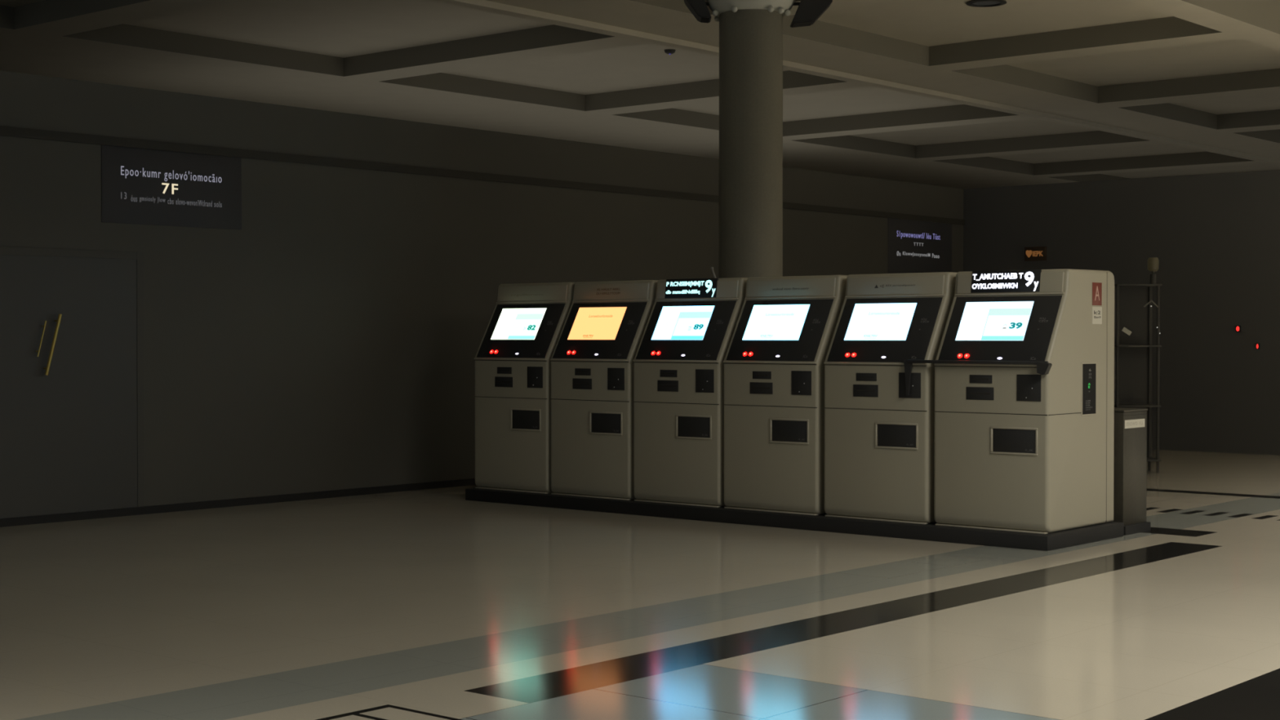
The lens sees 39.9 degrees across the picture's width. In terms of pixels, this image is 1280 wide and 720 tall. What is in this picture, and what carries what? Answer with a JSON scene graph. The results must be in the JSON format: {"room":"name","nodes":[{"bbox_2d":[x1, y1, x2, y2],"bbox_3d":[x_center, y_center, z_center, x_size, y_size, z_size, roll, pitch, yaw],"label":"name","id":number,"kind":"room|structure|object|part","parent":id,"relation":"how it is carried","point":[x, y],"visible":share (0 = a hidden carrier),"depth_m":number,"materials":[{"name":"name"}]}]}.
{"room":"railway station","nodes":[
{"label":"railway station","id":0,"kind":"room"},
{"bbox_2d":[0,70,963,506],"bbox_3d":[-4.491,-0.460,13.577,0.290,3.380,26.760,1,1,41],"label":"wall","id":1,"kind":"structure","parent":0,"point":[331,340],"depth_m":15.55,"materials":[{"name":"grey paint"}]},
{"bbox_2d":[0,246,144,518],"bbox_3d":[-4.495,0.194,13.319,0.093,2.080,1.750,1,1,41],"label":"door","id":2,"kind":"structure","parent":1,"relation":"in","point":[72,418],"depth_m":13.50,"materials":[{"name":"grey metal"}]},
{"bbox_3d":[-4.515,-0.160,13.279,0.044,0.273,0.081,1,1,41],"label":"handle","id":3,"kind":"part","parent":2,"relation":"part of","materials":[{"name":"gold metal"}]},
{"bbox_3d":[-4.450,-0.116,13.342,0.061,0.466,0.144,1,1,41],"label":"handle","id":4,"kind":"part","parent":2,"relation":"part of","materials":[{"name":"gold metal"}]},
{"bbox_2d":[101,144,241,230],"bbox_3d":[-3.757,-1.378,14.199,0.018,0.600,1.320,1,1,41],"label":"wall sign","id":5,"kind":"object","parent":1,"relation":"attached to","point":[140,186],"visible":1,"depth_m":14.16,"materials":[{"name":"grey"}]},
{"bbox_2d":[0,478,475,527],"bbox_3d":[-4.370,1.202,13.496,0.030,0.060,26.760,1,1,41],"label":"baseboard","id":6,"kind":"structure","parent":1,"relation":"attached to","point":[29,520],"depth_m":14.56,"materials":[{"name":"black"}]},
{"bbox_2d":[0,125,964,225],"bbox_3d":[-4.375,-1.703,13.460,0.025,0.070,26.760,1,1,41],"label":"trim","id":7,"kind":"structure","parent":1,"relation":"attached to","point":[4,131],"depth_m":15.90,"materials":[{"name":"grey"}]},
{"bbox_2d":[888,217,951,273],"bbox_3d":[3.627,-1.474,22.799,0.018,0.750,1.550,1,1,41],"label":"wall sign","id":8,"kind":"object","parent":1,"relation":"attached to","point":[913,246],"visible":0.99,"depth_m":22.74,"materials":[{"name":"grey"}]},
{"bbox_2d":[0,449,1279,719],"bbox_3d":[8.368,1.134,20.511,34.000,0.001,54.000,1,1,41],"label":"floor","id":9,"kind":"structure","parent":0,"point":[436,603],"depth_m":8.74,"materials":[{"name":"beige tile"}]},
{"bbox_2d":[474,282,575,493],"bbox_3d":[-0.784,0.219,15.349,0.881,1.777,1.010,1,1,41],"label":"ticket machine","id":10,"kind":"object","parent":9,"relation":"on","point":[513,363],"visible":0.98,"depth_m":14.98,"materials":[{"name":"paint"}]},
{"bbox_3d":[-1.020,-0.251,15.063,0.814,0.461,0.264,1,1,41],"label":"panel","id":11,"kind":"part","parent":10,"relation":"part of","materials":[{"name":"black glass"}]},
{"bbox_3d":[-0.964,0.503,14.853,0.353,0.185,0.011,1,1,41],"label":"outlet frame","id":12,"kind":"part","parent":10,"relation":"part of","materials":[{"name":"paint"}]},
{"bbox_3d":[-0.928,-0.572,15.169,0.821,0.143,0.033,1,1,41],"label":"header panel","id":13,"kind":"part","parent":10,"relation":"part of","materials":[{"name":"paint"}]},
{"bbox_2d":[550,280,658,500],"bbox_3d":[-0.096,0.228,14.759,0.881,1.777,1.010,1,1,41],"label":"ticket machine","id":14,"kind":"object","parent":9,"relation":"on","point":[597,344],"visible":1,"depth_m":14.40,"materials":[{"name":"paint"}]},
{"bbox_3d":[-0.332,-0.242,14.473,0.814,0.461,0.264,1,1,41],"label":"panel","id":15,"kind":"part","parent":14,"relation":"part of","materials":[{"name":"black glass"}]},
{"bbox_3d":[-0.276,0.511,14.263,0.353,0.185,0.011,1,1,41],"label":"outlet frame","id":16,"kind":"part","parent":14,"relation":"part of","materials":[{"name":"paint"}]},
{"bbox_3d":[-0.241,-0.564,14.579,0.821,0.143,0.033,1,1,41],"label":"header panel","id":17,"kind":"part","parent":14,"relation":"part of","materials":[{"name":"paint"}]},
{"bbox_2d":[632,277,748,507],"bbox_3d":[0.596,0.236,14.165,0.881,1.777,1.010,1,1,41],"label":"ticket machine","id":18,"kind":"object","parent":9,"relation":"on","point":[678,364],"visible":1,"depth_m":13.80,"materials":[{"name":"paint"}]},
{"bbox_3d":[0.360,-0.234,13.879,0.814,0.461,0.264,1,1,41],"label":"panel","id":19,"kind":"part","parent":18,"relation":"part of","materials":[{"name":"black glass"}]},
{"bbox_3d":[0.416,0.520,13.669,0.353,0.185,0.011,1,1,41],"label":"outlet frame","id":20,"kind":"part","parent":18,"relation":"part of","materials":[{"name":"paint"}]},
{"bbox_3d":[0.451,-0.555,13.985,0.821,0.143,0.033,1,1,41],"label":"header panel","id":21,"kind":"part","parent":18,"relation":"part of","materials":[{"name":"paint"}]},
{"bbox_2d":[710,266,716,278],"bbox_3d":[0.594,-0.701,14.225,0.058,0.104,0.026,1,1,41],"label":"rod","id":22,"kind":"object","parent":18,"relation":"on","point":[711,268],"visible":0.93,"depth_m":14.22,"materials":[{"name":"grey metal"}]},
{"bbox_2d":[706,0,795,278],"bbox_3d":[0.976,-1.097,15.531,0.840,4.600,0.840,1,1,41],"label":"column","id":23,"kind":"structure","parent":9,"relation":"on","point":[751,31],"depth_m":15.28,"materials":[{"name":"grey concrete"}]},
{"bbox_2d":[684,0,711,22],"bbox_3d":[0.517,-3.149,15.502,0.319,0.333,0.260,0,1,0],"label":"loudspeaker","id":24,"kind":"object","parent":23,"relation":"attached to","point":[699,9],"visible":0.9,"depth_m":15.37,"materials":[{"name":"grey plastic"}]},
{"bbox_2d":[700,17,709,22],"bbox_3d":[0.571,-2.989,15.505,0.071,0.012,0.220,0,1,0],"label":"grille","id":25,"kind":"object","parent":24,"relation":"attached to","point":[703,20],"depth_m":15.48,"materials":[{"name":"metal"}]},
{"bbox_3d":[0.660,-3.030,15.393,0.053,0.056,0.056,1,1,41],"label":"knob","id":26,"kind":"part","parent":23,"relation":"part of","materials":[{"name":"grey metal"}]},
{"bbox_3d":[0.688,-3.034,15.674,0.053,0.056,0.056,1,1,41],"label":"knob","id":27,"kind":"part","parent":23,"relation":"part of","materials":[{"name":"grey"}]},
{"bbox_3d":[0.815,-3.028,15.210,0.053,0.056,0.056,1,1,41],"label":"knob","id":28,"kind":"part","parent":23,"relation":"part of","materials":[{"name":"grey"}]},
{"bbox_3d":[1.130,-3.028,15.206,0.053,0.056,0.056,1,1,41],"label":"knob","id":29,"kind":"part","parent":23,"relation":"part of","materials":[{"name":"grey metal"}]},
{"bbox_3d":[1.222,-3.029,15.277,0.053,0.056,0.056,1,1,41],"label":"knob","id":30,"kind":"part","parent":23,"relation":"part of","materials":[{"name":"grey metal"}]},
{"bbox_3d":[1.289,-3.030,15.386,0.053,0.056,0.056,1,1,41],"label":"knob","id":31,"kind":"part","parent":23,"relation":"part of","materials":[{"name":"grey metal"}]},
{"bbox_2d":[790,0,832,27],"bbox_3d":[1.478,-3.119,15.502,0.407,0.352,0.260,0,1,0],"label":"loudspeaker","id":32,"kind":"object","parent":23,"relation":"attached to","point":[808,11],"visible":0.91,"depth_m":15.37,"materials":[{"name":"grey plastic"}]},
{"bbox_2d":[791,20,812,27],"bbox_3d":[1.426,-2.954,15.505,0.161,0.022,0.220,0,1,0],"label":"grille","id":33,"kind":"object","parent":32,"relation":"attached to","point":[794,23],"depth_m":15.45,"materials":[{"name":"metal"}]},
{"bbox_2d":[723,275,848,515],"bbox_3d":[1.287,0.244,13.571,0.881,1.777,1.010,1,1,41],"label":"ticket machine","id":34,"kind":"object","parent":9,"relation":"on","point":[775,356],"visible":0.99,"depth_m":13.20,"materials":[{"name":"paint"}]},
{"bbox_3d":[1.051,-0.226,13.286,0.814,0.461,0.264,1,1,41],"label":"panel","id":35,"kind":"part","parent":34,"relation":"part of","materials":[{"name":"black glass"}]},
{"bbox_3d":[1.107,0.528,13.075,0.353,0.185,0.011,1,1,41],"label":"outlet frame","id":36,"kind":"part","parent":34,"relation":"part of","materials":[{"name":"paint"}]},
{"bbox_3d":[1.143,-0.547,13.392,0.821,0.143,0.033,1,1,41],"label":"header panel","id":37,"kind":"part","parent":34,"relation":"part of","materials":[{"name":"paint"}]},
{"bbox_2d":[465,488,1124,551],"bbox_3d":[0.957,1.178,13.825,5.521,0.098,1.135,1,1,41],"label":"plinth","id":38,"kind":"object","parent":9,"relation":"on","point":[931,532],"visible":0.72,"depth_m":12.79,"materials":[{"name":"black metal"}]},
{"bbox_2d":[823,271,957,524],"bbox_3d":[1.994,0.253,12.965,0.881,1.777,1.010,1,1,41],"label":"ticket machine","id":39,"kind":"object","parent":9,"relation":"on","point":[879,438],"visible":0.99,"depth_m":12.60,"materials":[{"name":"paint"}]},
{"bbox_3d":[1.758,-0.217,12.680,0.814,0.461,0.264,1,1,41],"label":"panel","id":40,"kind":"part","parent":39,"relation":"part of","materials":[{"name":"black glass"}]},
{"bbox_3d":[1.849,-0.539,12.786,0.821,0.143,0.033,1,1,41],"label":"header panel","id":41,"kind":"part","parent":39,"relation":"part of","materials":[{"name":"paint"}]},
{"bbox_3d":[1.813,0.536,12.469,0.353,0.185,0.011,1,1,41],"label":"outlet frame","id":42,"kind":"part","parent":39,"relation":"part of","materials":[{"name":"paint"}]},
{"bbox_2d":[933,268,1114,533],"bbox_3d":[2.698,0.261,12.360,0.885,1.777,1.010,1,1,41],"label":"ticket machine","id":43,"kind":"object","parent":9,"relation":"on","point":[1018,448],"visible":1,"depth_m":12.04,"materials":[{"name":"paint"}]},
{"bbox_2d":[903,360,1052,395],"bbox_3d":[2.279,0.128,12.015,1.139,0.249,0.048,1,1,41],"label":"rail","id":44,"kind":"object","parent":43,"relation":"attached to","point":[1043,367],"visible":1,"depth_m":12.04,"materials":[{"name":"grey plastic"}]},
{"bbox_3d":[2.461,-0.209,12.076,0.814,0.461,0.264,1,1,41],"label":"panel","id":45,"kind":"part","parent":43,"relation":"part of","materials":[{"name":"black glass"}]},
{"bbox_3d":[2.552,-0.530,12.182,0.821,0.143,0.033,1,1,41],"label":"header panel","id":46,"kind":"part","parent":43,"relation":"part of","materials":[{"name":"paint"}]},
{"bbox_3d":[2.517,0.545,11.865,0.353,0.185,0.011,1,1,41],"label":"outlet frame","id":47,"kind":"part","parent":43,"relation":"part of","materials":[{"name":"paint"}]},
{"bbox_3d":[3.093,0.199,12.147,0.006,0.346,0.202,1,1,41],"label":"control panel","id":48,"kind":"part","parent":43,"relation":"part of","materials":[{"name":"black plastic"}]},
{"bbox_3d":[3.094,0.199,12.146,0.006,0.370,0.226,1,1,41],"label":"control panel frame","id":49,"kind":"part","parent":43,"relation":"part of","materials":[{"name":"paint"}]},
{"bbox_3d":[3.169,-0.458,12.224,0.005,0.158,0.140,1,1,41],"label":"letter plate","id":50,"kind":"part","parent":43,"relation":"part of","materials":[{"name":"red plastic"}]},
{"bbox_2d":[1113,407,1150,535],"bbox_3d":[3.413,0.797,12.823,0.460,0.888,0.426,1,1,41],"label":"waste bin","id":51,"kind":"object","parent":9,"relation":"on","point":[1130,458],"visible":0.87,"depth_m":12.65,"materials":[{"name":"metal"}]},
{"bbox_3d":[3.412,0.360,12.838,0.431,0.014,0.396,1,1,41],"label":"lid","id":52,"kind":"part","parent":51,"relation":"part of","materials":[{"name":"metal"}]},
{"bbox_2d":[1114,284,1161,473],"bbox_3d":[5.138,0.189,18.311,0.460,1.950,0.356,0,1,0],"label":"equipment rack","id":53,"kind":"object","parent":9,"relation":"on","point":[1133,303],"visible":0.79,"depth_m":18.47,"materials":[{"name":"grey metal"}]},
{"bbox_2d":[1114,284,1161,286],"bbox_3d":[5.138,-0.775,18.296,0.460,0.020,0.340,0,1,0],"label":"shelf","id":54,"kind":"object","parent":53,"relation":"attached to","point":[1115,285],"depth_m":18.13,"materials":[{"name":"grey metal"}]},
{"bbox_2d":[1114,345,1161,346],"bbox_3d":[5.138,-0.146,18.305,0.460,0.020,0.340,0,1,0],"label":"shelf","id":55,"kind":"object","parent":53,"relation":"attached to","point":[1114,345],"depth_m":18.14,"materials":[{"name":"grey metal"}]},
{"bbox_2d":[1114,404,1161,407],"bbox_3d":[5.138,0.474,18.313,0.460,0.020,0.340,0,1,0],"label":"shelf","id":56,"kind":"object","parent":53,"relation":"attached to","point":[1115,405],"depth_m":18.15,"materials":[{"name":"grey metal"}]},
{"bbox_2d":[1146,257,1159,284],"bbox_3d":[5.288,-0.919,18.164,0.116,0.270,0.116,1,1,41],"label":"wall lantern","id":57,"kind":"object","parent":53,"relation":"on","point":[1153,263],"visible":1,"depth_m":18.13,"materials":[{"name":"grey"}]},
{"bbox_3d":[5.288,-0.984,18.163,0.116,0.140,0.116,1,1,41],"label":"lantern glass","id":58,"kind":"part","parent":57,"relation":"part of","materials":[{"name":"brown glass"}]},
{"bbox_2d":[1146,457,1160,461],"bbox_3d":[5.138,1.034,18.321,0.460,0.020,0.340,0,1,0],"label":"shelf","id":59,"kind":"object","parent":53,"relation":"attached to","point":[1148,459],"depth_m":18.17,"materials":[{"name":"grey"}]},
{"bbox_2d":[0,0,1279,189],"bbox_3d":[8.368,-3.916,20.441,34.000,0.900,54.000,1,1,41],"label":"ceiling","id":60,"kind":"structure","parent":0,"point":[1202,72],"depth_m":21.84,"materials":[{"name":"paint"}]},
{"bbox_2d":[664,48,675,54],"bbox_3d":[0.357,-3.674,21.061,0.140,0.060,0.140,1,1,41],"label":"smoke detector","id":61,"kind":"object","parent":60,"relation":"attached to","point":[669,51],"visible":1,"depth_m":21.01,"materials":[{"name":"grey plastic"}]},
{"bbox_2d":[436,0,1279,164],"bbox_3d":[4.498,-3.482,23.769,0.120,0.060,54.000,1,1,41],"label":"ceiling beam","id":62,"kind":"structure","parent":60,"relation":"attached to","point":[480,4],"depth_m":21.25,"materials":[{"name":"paint"}]},
{"bbox_2d":[966,0,1006,7],"bbox_3d":[3.545,-3.652,18.035,0.410,0.020,0.410,1,1,41],"label":"recessed light","id":63,"kind":"object","parent":60,"relation":"in","point":[978,3],"visible":1,"depth_m":18.02,"materials":[{"name":"grey metal"}]},
{"bbox_2d":[963,169,1279,455],"bbox_3d":[12.690,-0.502,16.619,22.400,3.380,0.240,1,1,41],"label":"wall","id":64,"kind":"structure","parent":0,"point":[1215,238],"depth_m":21.59,"materials":[{"name":"grey paint"}]},
{"bbox_2d":[1024,246,1046,261],"bbox_3d":[5.147,-1.380,22.911,0.300,0.180,0.062,1,1,41],"label":"sign","id":65,"kind":"object","parent":64,"relation":"attached to","point":[1033,253],"visible":1,"depth_m":22.88,"materials":[{"name":"brown"}]},
{"bbox_2d":[1235,325,1240,332],"bbox_3d":[7.184,-0.376,21.169,0.056,0.076,0.052,1,1,41],"label":"indicator","id":66,"kind":"object","parent":64,"relation":"attached to","point":[1237,327],"visible":1,"depth_m":21.15,"materials":[{"name":"red plastic"}]},
{"bbox_2d":[1255,343,1260,349],"bbox_3d":[7.366,-0.163,21.015,0.040,0.072,0.052,1,1,41],"label":"indicator","id":67,"kind":"object","parent":64,"relation":"attached to","point":[1257,345],"visible":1,"depth_m":21.00,"materials":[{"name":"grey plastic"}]}
]}

